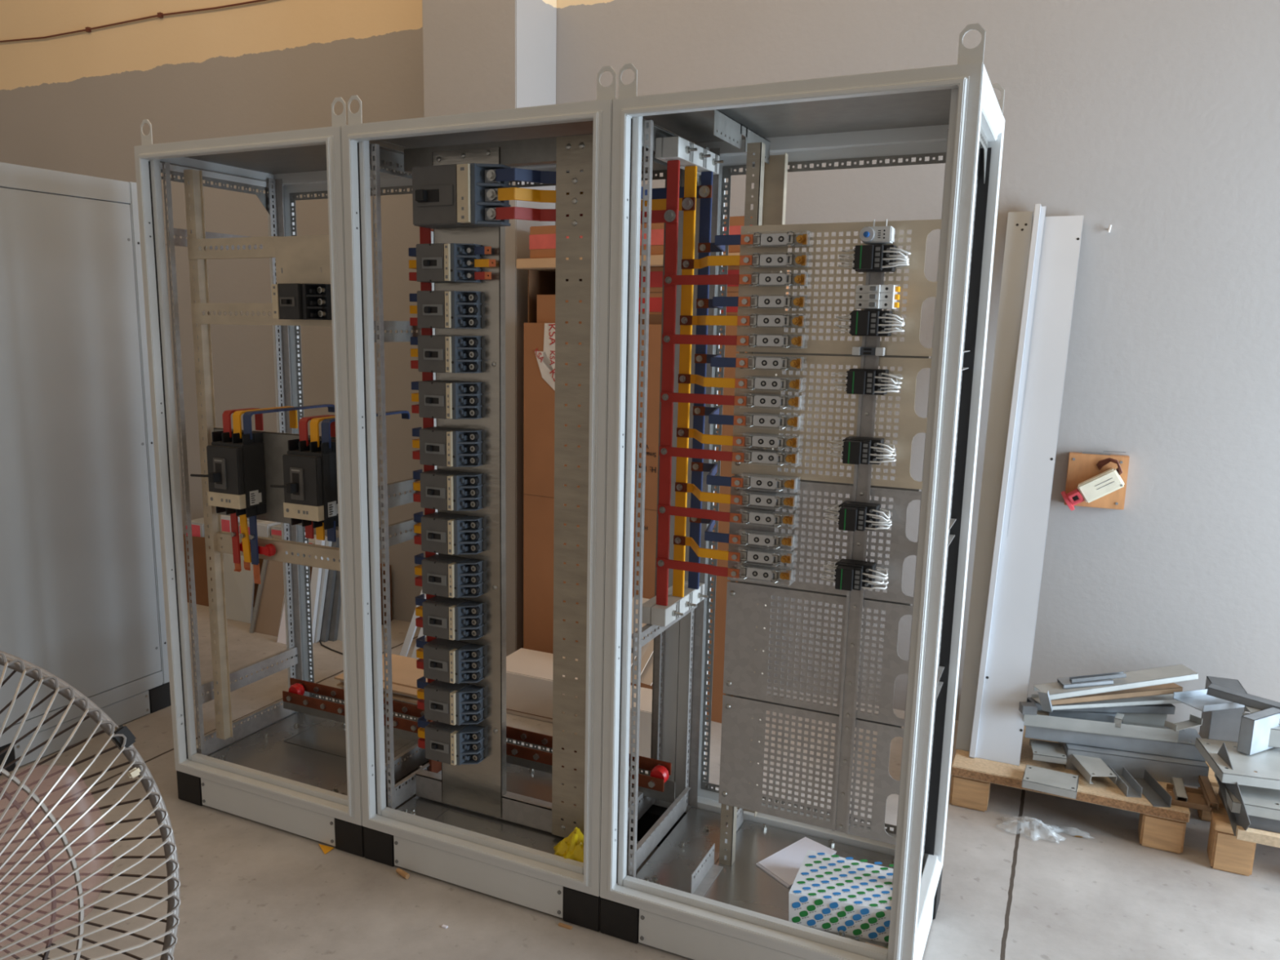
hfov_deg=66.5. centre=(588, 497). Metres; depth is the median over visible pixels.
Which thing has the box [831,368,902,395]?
contactor
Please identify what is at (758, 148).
upright
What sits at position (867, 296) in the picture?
miniature circuit breaker
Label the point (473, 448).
socket
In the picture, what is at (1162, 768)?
metal offcut
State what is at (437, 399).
circuit breaker
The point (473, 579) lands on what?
socket
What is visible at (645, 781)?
bar
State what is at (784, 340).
holder
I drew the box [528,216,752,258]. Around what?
cardboard box
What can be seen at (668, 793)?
rail
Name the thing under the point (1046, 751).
metal offcut
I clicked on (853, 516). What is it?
contactor
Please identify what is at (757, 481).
holder
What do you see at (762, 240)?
holder
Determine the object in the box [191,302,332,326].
bar
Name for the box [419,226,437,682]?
vertical busbar
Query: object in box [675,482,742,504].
bar
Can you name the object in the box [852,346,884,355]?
block
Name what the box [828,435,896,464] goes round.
contactor
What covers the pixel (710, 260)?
bar
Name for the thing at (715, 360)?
bar
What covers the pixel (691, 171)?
vertical busbar
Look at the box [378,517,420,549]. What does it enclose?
crossbar
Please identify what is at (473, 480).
socket
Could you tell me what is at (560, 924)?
chip
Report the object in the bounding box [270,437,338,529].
circuit breaker
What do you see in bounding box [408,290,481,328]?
circuit breaker
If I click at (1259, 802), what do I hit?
metal offcut
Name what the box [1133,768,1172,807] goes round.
metal offcut
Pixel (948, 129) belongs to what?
upright
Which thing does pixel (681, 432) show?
bar
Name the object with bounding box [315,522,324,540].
busbar
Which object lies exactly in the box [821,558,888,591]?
contactor
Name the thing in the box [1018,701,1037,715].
metal offcut
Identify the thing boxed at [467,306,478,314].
socket
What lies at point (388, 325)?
crossbar
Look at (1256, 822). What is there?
metal offcut
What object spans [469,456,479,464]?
socket
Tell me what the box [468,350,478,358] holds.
socket
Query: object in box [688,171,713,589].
vertical busbar
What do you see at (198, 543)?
cardboard sheet
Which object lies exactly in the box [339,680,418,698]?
cardboard sheet
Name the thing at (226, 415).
arched busbar
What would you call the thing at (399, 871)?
plug
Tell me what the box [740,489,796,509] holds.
holder
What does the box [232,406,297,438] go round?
arched busbar
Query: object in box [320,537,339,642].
channel
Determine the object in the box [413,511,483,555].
circuit breaker
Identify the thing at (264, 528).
pack
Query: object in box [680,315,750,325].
bar
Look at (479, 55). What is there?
wall column
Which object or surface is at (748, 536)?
holder
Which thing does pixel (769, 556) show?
holder
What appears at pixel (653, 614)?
support
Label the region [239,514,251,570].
hanging busbar
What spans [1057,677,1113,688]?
metal offcut
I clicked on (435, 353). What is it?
circuit breaker
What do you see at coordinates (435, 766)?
bar
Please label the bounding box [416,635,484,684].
circuit breaker
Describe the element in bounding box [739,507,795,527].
holder
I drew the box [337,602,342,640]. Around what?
channel
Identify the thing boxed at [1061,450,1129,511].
wooden board
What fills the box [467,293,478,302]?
socket
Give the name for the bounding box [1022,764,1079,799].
metal offcut
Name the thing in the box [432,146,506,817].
mounting plate
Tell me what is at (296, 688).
insulator
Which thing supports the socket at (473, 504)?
attached to the circuit breaker at (442, 490)
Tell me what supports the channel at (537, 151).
attached to the tall cabinet at (515, 863)
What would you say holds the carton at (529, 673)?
on the floor
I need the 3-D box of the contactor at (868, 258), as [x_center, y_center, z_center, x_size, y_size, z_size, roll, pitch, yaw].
[0.648,-0.548,2.228,0.164,0.058,0.094,6,11,26]
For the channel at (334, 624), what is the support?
on the floor
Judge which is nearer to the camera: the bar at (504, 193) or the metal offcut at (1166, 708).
the bar at (504, 193)
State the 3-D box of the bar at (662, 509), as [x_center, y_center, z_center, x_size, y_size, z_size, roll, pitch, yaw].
[0.284,0.042,2.530,0.233,0.025,0.019,6,11,26]
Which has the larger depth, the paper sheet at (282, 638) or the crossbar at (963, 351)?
the paper sheet at (282, 638)
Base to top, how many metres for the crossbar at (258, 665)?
0.066 m
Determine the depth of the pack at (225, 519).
5.56 m
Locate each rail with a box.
[282,690,676,803]
[831,244,886,834]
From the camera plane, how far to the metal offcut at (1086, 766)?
3.22 m
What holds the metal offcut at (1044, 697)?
on the metal offcut at (1160, 699)
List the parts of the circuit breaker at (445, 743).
toggle handle, rating plate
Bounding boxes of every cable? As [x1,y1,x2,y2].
[0,0,267,42]
[319,640,342,654]
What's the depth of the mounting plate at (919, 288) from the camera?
2.33 m
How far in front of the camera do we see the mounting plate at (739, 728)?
2.56 m
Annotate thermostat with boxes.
[858,218,894,244]
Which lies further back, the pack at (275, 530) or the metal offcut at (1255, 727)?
the pack at (275, 530)
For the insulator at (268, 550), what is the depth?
3.08 m
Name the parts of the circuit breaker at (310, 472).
toggle handle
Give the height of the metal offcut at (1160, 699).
0.014 m
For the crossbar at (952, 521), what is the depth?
2.51 m
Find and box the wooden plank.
[1235,825,1279,848]
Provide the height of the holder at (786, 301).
0.034 m
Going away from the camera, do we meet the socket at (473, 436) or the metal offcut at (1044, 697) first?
the socket at (473, 436)
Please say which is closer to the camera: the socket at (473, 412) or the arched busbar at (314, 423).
the socket at (473, 412)
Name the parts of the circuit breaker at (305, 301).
toggle handle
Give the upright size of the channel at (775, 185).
1.901 m
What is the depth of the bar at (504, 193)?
2.55 m
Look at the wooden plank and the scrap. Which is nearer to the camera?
the wooden plank
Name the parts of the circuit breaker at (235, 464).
toggle handle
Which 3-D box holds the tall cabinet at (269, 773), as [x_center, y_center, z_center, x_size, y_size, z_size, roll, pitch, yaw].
[-0.902,-0.066,3.211,0.799,2.205,0.613,6,11,26]
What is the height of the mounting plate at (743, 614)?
0.329 m
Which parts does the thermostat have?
dial knob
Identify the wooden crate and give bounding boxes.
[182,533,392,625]
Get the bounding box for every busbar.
[222,408,263,437]
[230,512,241,572]
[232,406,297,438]
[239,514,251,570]
[242,404,334,439]
[248,515,261,584]
[298,414,335,446]
[305,520,314,538]
[310,415,334,447]
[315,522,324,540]
[320,410,409,448]
[326,520,336,542]
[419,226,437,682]
[656,160,679,605]
[672,165,697,597]
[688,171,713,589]
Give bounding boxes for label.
[1077,467,1124,502]
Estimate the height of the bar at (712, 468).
0.025 m
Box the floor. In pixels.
[0,599,1279,959]
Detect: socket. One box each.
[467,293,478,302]
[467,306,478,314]
[467,318,478,326]
[468,337,478,346]
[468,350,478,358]
[468,362,478,370]
[468,384,478,392]
[468,396,479,404]
[468,408,479,417]
[469,432,479,440]
[469,444,479,453]
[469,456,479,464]
[469,476,479,484]
[469,488,479,496]
[469,499,479,508]
[470,520,479,528]
[470,532,479,540]
[470,543,479,551]
[470,564,479,572]
[470,575,479,583]
[470,586,479,595]
[471,606,479,614]
[471,617,479,626]
[471,628,480,636]
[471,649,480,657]
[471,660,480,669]
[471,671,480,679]
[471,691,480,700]
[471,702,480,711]
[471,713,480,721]
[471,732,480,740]
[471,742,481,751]
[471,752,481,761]
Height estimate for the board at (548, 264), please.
0.042 m
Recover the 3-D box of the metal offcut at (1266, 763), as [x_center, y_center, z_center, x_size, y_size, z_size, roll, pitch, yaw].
[2.073,0.827,3.016,0.273,0.030,0.270,4,11,16]
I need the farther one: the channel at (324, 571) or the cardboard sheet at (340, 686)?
the channel at (324, 571)
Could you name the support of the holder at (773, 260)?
attached to the upright at (758, 148)
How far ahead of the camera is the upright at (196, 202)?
3.15 m
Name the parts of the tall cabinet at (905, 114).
floor rail, roof rail, post, plinth panel, roof panel, frame, plinth panel, post, frame, roof rail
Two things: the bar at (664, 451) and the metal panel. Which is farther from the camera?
the metal panel
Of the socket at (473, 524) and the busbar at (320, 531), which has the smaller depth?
the socket at (473, 524)
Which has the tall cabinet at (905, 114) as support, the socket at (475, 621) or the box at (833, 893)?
the box at (833, 893)
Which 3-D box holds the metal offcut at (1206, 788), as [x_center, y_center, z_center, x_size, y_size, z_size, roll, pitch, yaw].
[1.970,0.933,3.101,0.025,0.020,0.214,5,11,23]
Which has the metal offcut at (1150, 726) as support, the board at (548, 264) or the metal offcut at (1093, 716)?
the metal offcut at (1093, 716)
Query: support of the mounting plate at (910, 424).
attached to the mounting rail at (867, 402)
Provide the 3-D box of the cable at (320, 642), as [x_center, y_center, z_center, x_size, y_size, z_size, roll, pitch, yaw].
[-1.279,0.747,4.878,0.373,0.008,0.065,10,14,42]
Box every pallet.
[950,725,1190,853]
[1197,733,1279,876]
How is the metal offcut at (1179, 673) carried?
on the metal offcut at (1044, 697)
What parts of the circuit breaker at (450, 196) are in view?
toggle handle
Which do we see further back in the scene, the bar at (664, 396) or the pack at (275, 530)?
the pack at (275, 530)
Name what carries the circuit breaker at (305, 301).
attached to the mounting plate at (301, 259)
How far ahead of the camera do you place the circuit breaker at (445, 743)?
2.90 m
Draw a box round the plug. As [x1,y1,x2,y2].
[395,867,409,879]
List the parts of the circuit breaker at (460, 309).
toggle handle, rating plate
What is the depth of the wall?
3.78 m
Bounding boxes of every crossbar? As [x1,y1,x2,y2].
[164,227,262,249]
[193,646,297,705]
[373,320,421,342]
[377,478,420,511]
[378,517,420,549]
[631,603,697,653]
[934,665,944,702]
[946,518,956,547]
[961,350,969,370]
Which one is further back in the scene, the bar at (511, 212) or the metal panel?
the metal panel
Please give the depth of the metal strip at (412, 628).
4.62 m
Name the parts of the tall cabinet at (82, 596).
plinth panel, corner post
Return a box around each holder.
[737,545,793,566]
[737,561,792,583]
[738,528,795,549]
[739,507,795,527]
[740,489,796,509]
[741,472,797,491]
[742,432,799,449]
[742,448,799,466]
[743,412,800,429]
[744,393,801,408]
[745,376,802,391]
[746,333,804,347]
[746,355,804,370]
[747,294,806,308]
[747,313,805,328]
[749,252,808,267]
[749,271,808,286]
[751,231,809,247]
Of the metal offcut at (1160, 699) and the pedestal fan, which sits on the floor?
the pedestal fan
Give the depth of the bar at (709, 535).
2.52 m
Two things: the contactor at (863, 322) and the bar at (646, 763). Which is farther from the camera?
the bar at (646, 763)
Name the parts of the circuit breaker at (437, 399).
toggle handle, rating plate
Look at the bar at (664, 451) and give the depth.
2.50 m
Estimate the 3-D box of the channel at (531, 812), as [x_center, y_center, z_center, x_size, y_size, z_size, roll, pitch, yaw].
[-0.240,0.932,2.942,0.664,0.073,0.038,6,11,26]
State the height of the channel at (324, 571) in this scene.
0.508 m
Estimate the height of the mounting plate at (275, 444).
0.283 m
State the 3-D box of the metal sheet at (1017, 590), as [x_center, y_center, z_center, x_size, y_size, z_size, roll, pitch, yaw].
[1.582,-0.065,3.489,0.149,1.889,0.682,6,11,28]
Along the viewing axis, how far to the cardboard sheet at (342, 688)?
3.87 m
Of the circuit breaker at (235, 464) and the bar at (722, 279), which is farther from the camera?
the circuit breaker at (235, 464)
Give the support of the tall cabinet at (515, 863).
on the floor
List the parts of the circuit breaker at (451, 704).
toggle handle, rating plate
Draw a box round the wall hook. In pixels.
[1107,224,1111,232]
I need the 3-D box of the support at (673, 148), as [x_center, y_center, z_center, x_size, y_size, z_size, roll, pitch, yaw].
[0.271,-0.884,2.525,0.091,0.048,0.305,6,11,26]
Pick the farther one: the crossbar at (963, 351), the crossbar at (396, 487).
the crossbar at (396, 487)
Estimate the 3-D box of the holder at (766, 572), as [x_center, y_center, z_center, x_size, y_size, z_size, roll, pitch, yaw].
[0.446,0.192,2.486,0.150,0.034,0.060,6,11,26]
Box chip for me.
[558,922,572,929]
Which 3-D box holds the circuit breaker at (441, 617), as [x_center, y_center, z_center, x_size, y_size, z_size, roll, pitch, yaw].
[-0.425,0.352,2.864,0.225,0.101,0.104,6,11,26]
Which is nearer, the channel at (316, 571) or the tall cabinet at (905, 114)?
the tall cabinet at (905, 114)
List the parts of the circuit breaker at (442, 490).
toggle handle, rating plate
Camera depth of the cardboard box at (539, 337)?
4.24 m
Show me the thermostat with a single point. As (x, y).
(874, 234)
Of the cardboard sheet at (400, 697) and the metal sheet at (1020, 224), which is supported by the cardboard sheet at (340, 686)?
the cardboard sheet at (400, 697)
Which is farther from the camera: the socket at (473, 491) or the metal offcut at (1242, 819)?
the metal offcut at (1242, 819)
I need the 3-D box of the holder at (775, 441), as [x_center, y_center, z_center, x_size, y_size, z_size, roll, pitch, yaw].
[0.451,-0.141,2.426,0.150,0.034,0.060,6,11,26]
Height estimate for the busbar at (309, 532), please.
0.064 m
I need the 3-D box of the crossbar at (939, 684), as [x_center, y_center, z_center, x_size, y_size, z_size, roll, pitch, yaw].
[0.843,0.514,2.422,0.017,0.045,0.500,6,11,26]
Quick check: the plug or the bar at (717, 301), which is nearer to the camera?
the bar at (717, 301)
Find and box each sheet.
[183,535,211,606]
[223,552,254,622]
[276,602,286,644]
[334,653,427,697]
[337,681,419,703]
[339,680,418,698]
[339,686,417,705]
[342,688,417,706]
[631,595,649,666]
[631,631,653,682]
[640,653,653,685]
[955,211,1033,751]
[975,215,1084,765]
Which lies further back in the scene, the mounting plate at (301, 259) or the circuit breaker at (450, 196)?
the mounting plate at (301, 259)
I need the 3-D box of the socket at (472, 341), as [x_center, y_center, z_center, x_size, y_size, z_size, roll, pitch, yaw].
[-0.319,-0.430,2.690,0.023,0.022,0.016,6,11,26]
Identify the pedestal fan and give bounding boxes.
[0,650,180,959]
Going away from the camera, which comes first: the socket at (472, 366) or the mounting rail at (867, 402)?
the mounting rail at (867, 402)
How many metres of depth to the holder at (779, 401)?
2.40 m
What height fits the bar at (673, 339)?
0.025 m
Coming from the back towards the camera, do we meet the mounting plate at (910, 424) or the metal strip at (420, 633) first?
the metal strip at (420, 633)
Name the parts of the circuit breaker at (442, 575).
toggle handle, rating plate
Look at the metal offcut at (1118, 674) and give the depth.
3.26 m
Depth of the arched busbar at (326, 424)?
2.87 m
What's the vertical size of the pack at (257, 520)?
0.164 m
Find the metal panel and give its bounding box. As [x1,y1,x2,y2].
[968,204,1046,758]
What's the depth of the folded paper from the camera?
2.73 m
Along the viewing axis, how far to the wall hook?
3.54 m
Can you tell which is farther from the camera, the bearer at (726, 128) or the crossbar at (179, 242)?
the crossbar at (179, 242)
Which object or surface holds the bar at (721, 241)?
attached to the vertical busbar at (705, 207)
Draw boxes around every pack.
[184,517,209,537]
[221,514,248,539]
[239,519,264,534]
[257,520,280,537]
[271,524,281,536]
[308,534,327,558]
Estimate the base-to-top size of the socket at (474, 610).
0.022 m
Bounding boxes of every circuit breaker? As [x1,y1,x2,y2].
[190,429,266,517]
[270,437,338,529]
[271,283,332,319]
[408,243,495,283]
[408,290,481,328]
[409,334,482,373]
[410,380,482,419]
[412,163,511,228]
[412,426,482,466]
[413,469,483,511]
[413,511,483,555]
[414,552,483,598]
[415,593,484,640]
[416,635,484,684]
[417,675,484,725]
[417,715,484,765]
[854,284,900,309]
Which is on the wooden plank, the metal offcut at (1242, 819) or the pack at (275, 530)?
the metal offcut at (1242, 819)
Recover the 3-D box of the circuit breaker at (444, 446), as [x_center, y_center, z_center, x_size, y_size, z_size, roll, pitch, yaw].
[-0.419,-0.146,2.775,0.225,0.101,0.104,6,11,26]
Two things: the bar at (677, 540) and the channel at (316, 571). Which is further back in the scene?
the channel at (316, 571)
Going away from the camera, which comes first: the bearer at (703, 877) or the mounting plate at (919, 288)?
the mounting plate at (919, 288)
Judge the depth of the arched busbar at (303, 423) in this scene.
2.90 m
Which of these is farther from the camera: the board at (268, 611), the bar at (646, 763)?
the board at (268, 611)
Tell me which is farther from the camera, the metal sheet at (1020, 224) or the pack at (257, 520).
the pack at (257, 520)
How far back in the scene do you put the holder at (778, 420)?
2.40 m
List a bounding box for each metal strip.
[399,590,426,656]
[411,627,426,658]
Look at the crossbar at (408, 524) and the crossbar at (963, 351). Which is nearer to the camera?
the crossbar at (963, 351)
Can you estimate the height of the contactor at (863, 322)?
0.058 m
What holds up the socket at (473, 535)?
attached to the circuit breaker at (443, 533)
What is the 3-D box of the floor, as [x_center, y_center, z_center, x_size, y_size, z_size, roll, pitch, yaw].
[-1.696,1.471,1.106,13.500,0.100,8.700,6,11,26]
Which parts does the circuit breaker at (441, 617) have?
toggle handle, rating plate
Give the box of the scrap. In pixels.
[318,844,334,853]
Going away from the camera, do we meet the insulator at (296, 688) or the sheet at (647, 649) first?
the insulator at (296, 688)
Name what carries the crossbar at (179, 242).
attached to the tall cabinet at (269, 773)
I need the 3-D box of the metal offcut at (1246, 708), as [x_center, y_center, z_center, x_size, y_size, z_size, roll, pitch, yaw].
[2.221,0.703,3.124,0.182,0.020,0.090,4,11,18]
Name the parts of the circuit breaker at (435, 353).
toggle handle, rating plate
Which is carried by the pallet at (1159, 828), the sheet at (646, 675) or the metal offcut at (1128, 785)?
the metal offcut at (1128, 785)
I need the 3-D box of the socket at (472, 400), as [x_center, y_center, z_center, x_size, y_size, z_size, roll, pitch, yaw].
[-0.321,-0.271,2.718,0.023,0.022,0.016,6,11,26]
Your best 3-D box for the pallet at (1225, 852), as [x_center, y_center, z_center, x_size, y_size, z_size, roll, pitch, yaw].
[2.445,1.037,3.124,0.839,0.150,0.791,6,11,26]
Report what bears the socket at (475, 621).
attached to the circuit breaker at (441, 617)
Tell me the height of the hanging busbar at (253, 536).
0.242 m
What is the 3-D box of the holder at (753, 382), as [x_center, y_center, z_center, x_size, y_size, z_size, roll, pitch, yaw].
[0.452,-0.282,2.401,0.150,0.034,0.060,6,11,26]
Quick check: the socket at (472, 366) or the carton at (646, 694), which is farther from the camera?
the carton at (646, 694)
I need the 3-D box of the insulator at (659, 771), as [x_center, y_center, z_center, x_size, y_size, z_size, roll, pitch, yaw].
[0.209,0.821,2.889,0.054,0.053,0.036,6,11,26]
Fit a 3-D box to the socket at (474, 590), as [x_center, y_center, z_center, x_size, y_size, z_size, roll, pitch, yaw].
[-0.328,0.267,2.814,0.023,0.022,0.016,6,11,26]
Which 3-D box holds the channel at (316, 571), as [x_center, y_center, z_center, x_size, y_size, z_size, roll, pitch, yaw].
[-1.409,0.471,5.008,0.048,0.511,0.253,2,10,5]
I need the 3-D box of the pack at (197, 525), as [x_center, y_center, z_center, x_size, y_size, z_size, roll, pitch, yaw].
[-2.275,0.198,5.747,0.160,0.130,0.146,6,11,26]
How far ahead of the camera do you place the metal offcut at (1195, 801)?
3.10 m
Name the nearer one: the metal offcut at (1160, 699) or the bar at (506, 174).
the bar at (506, 174)
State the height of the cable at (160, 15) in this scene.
0.053 m
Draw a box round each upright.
[183,168,233,739]
[551,134,592,837]
[719,142,765,866]
[892,128,948,884]
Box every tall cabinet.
[0,162,170,775]
[133,97,429,857]
[341,66,694,931]
[600,23,1004,959]
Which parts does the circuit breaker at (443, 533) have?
toggle handle, rating plate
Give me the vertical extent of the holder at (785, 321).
0.034 m
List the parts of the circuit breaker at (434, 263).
toggle handle, rating plate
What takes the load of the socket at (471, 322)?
attached to the circuit breaker at (460, 309)
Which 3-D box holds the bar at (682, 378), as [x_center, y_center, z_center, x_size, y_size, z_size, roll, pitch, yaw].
[0.302,-0.301,2.506,0.064,0.025,0.250,-5,12,-31]
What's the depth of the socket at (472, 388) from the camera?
2.71 m
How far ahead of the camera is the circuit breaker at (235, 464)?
3.01 m
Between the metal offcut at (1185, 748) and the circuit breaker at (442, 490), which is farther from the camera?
the metal offcut at (1185, 748)
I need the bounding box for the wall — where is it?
[0,0,1279,733]
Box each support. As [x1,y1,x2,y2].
[641,580,708,626]
[655,136,723,175]
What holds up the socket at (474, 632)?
attached to the circuit breaker at (441, 617)
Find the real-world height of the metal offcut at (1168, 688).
0.043 m
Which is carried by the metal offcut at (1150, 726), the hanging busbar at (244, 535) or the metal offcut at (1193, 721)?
the metal offcut at (1193, 721)
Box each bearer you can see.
[690,808,743,897]
[697,109,770,164]
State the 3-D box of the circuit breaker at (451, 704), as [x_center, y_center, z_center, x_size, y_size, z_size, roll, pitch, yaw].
[-0.428,0.608,2.910,0.225,0.101,0.104,6,11,26]
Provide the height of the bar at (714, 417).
0.025 m
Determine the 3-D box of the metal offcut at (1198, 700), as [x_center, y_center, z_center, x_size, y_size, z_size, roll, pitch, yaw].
[2.087,0.678,3.276,0.179,0.022,0.120,-2,10,-15]
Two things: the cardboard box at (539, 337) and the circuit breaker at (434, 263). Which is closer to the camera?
the circuit breaker at (434, 263)
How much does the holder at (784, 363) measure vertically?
0.034 m
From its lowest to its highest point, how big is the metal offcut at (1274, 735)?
0.060 m
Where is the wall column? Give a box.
[422,0,556,656]
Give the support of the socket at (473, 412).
attached to the circuit breaker at (437, 399)
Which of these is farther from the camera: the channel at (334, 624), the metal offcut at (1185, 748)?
the channel at (334, 624)
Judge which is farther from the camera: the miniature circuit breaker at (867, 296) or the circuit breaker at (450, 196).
the circuit breaker at (450, 196)
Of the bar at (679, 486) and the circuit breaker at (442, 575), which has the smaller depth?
the bar at (679, 486)
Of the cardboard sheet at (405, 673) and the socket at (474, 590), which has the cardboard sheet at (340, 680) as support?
the cardboard sheet at (405, 673)
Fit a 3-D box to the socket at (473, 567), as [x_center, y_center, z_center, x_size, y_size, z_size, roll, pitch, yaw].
[-0.328,0.201,2.803,0.023,0.022,0.016,6,11,26]
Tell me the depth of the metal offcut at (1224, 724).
3.42 m
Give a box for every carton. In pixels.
[506,648,577,722]
[629,685,652,758]
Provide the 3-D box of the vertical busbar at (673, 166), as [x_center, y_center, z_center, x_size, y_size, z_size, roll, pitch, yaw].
[0.204,-0.276,2.533,0.031,1.150,0.011,6,11,26]
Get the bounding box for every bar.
[186,235,279,259]
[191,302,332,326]
[217,531,340,571]
[282,690,664,791]
[289,677,671,775]
[428,228,441,773]
[495,168,711,199]
[495,206,678,223]
[497,187,695,210]
[656,557,739,577]
[657,504,742,523]
[658,445,744,462]
[660,391,746,405]
[662,333,749,345]
[663,274,751,284]
[673,535,740,561]
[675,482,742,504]
[676,427,745,446]
[678,373,747,388]
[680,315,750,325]
[681,255,752,269]
[689,517,741,544]
[691,462,743,487]
[693,405,746,425]
[694,353,748,367]
[696,296,751,308]
[697,234,753,252]
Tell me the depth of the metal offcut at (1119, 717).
3.27 m
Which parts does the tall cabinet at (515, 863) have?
roof rail, floor rail, plinth panel, roof panel, frame, floor rail, post, roof rail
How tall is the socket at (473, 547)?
0.022 m
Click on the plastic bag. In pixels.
(571, 847)
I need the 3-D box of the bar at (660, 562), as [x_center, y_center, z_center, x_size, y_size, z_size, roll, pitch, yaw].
[0.283,0.184,2.555,0.233,0.025,0.019,6,11,26]
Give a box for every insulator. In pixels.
[240,541,275,556]
[288,683,304,695]
[649,764,669,782]
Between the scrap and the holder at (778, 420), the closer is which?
the holder at (778, 420)
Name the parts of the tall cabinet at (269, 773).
roof rail, frame, floor rail, plinth panel, post, roof panel, frame, roof rail, floor rail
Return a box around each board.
[248,534,284,636]
[516,252,739,271]
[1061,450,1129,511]
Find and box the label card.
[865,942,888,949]
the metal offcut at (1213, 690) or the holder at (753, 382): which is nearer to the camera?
the holder at (753, 382)
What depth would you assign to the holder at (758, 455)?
2.42 m
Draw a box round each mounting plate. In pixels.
[213,427,338,530]
[274,235,331,295]
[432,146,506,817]
[718,693,904,844]
[723,581,913,726]
[727,471,921,604]
[731,351,931,489]
[736,219,942,356]
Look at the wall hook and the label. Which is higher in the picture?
the wall hook
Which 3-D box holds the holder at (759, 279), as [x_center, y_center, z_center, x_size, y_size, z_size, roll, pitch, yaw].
[0.456,-0.528,2.357,0.150,0.034,0.060,6,11,26]
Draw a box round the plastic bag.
[553,826,583,862]
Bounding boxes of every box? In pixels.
[523,269,746,723]
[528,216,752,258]
[638,265,789,315]
[788,849,893,943]
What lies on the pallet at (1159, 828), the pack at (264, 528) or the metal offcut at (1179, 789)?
the metal offcut at (1179, 789)
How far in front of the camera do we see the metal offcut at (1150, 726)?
3.30 m
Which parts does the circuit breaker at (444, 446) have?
toggle handle, rating plate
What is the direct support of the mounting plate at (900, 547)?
attached to the mounting rail at (867, 402)
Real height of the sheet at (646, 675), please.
0.232 m
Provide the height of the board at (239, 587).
0.388 m
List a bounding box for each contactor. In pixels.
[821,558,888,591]
[824,501,892,531]
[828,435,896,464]
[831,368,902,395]
[834,310,904,336]
[838,244,911,272]
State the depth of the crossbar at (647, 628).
2.62 m
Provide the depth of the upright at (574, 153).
2.64 m
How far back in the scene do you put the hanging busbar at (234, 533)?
3.11 m
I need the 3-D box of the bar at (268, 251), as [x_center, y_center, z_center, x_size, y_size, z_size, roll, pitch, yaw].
[-1.081,-0.761,2.968,0.372,0.060,0.020,6,11,26]
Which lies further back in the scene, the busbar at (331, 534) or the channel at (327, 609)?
the channel at (327, 609)
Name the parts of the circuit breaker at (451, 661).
toggle handle, rating plate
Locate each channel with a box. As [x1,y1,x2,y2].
[310,537,325,643]
[314,537,332,643]
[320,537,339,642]
[328,560,341,641]
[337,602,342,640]
[404,133,592,173]
[415,769,576,832]
[737,152,788,817]
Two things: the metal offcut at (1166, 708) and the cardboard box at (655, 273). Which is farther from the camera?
the cardboard box at (655, 273)
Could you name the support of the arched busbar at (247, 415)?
attached to the circuit breaker at (235, 464)
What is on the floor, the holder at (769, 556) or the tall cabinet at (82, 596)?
the tall cabinet at (82, 596)
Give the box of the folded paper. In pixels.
[755,836,836,888]
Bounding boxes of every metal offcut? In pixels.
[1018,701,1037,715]
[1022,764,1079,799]
[1023,710,1178,742]
[1024,725,1205,761]
[1026,697,1175,714]
[1029,738,1066,764]
[1031,693,1182,710]
[1033,664,1198,700]
[1037,689,1053,712]
[1048,711,1123,724]
[1050,682,1182,705]
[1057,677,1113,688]
[1057,742,1208,786]
[1069,671,1126,683]
[1071,754,1117,784]
[1108,764,1142,797]
[1114,712,1124,728]
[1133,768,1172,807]
[1164,714,1202,731]
[1166,783,1212,812]
[1171,777,1187,801]
[1173,688,1244,711]
[1195,737,1279,790]
[1198,775,1218,809]
[1199,675,1246,742]
[1206,683,1279,710]
[1214,773,1279,820]
[1215,742,1250,835]
[1217,786,1279,832]
[1236,706,1279,755]
[1242,712,1279,747]
[1244,705,1279,724]
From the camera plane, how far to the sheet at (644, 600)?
4.01 m
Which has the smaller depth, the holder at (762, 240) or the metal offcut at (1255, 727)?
the holder at (762, 240)

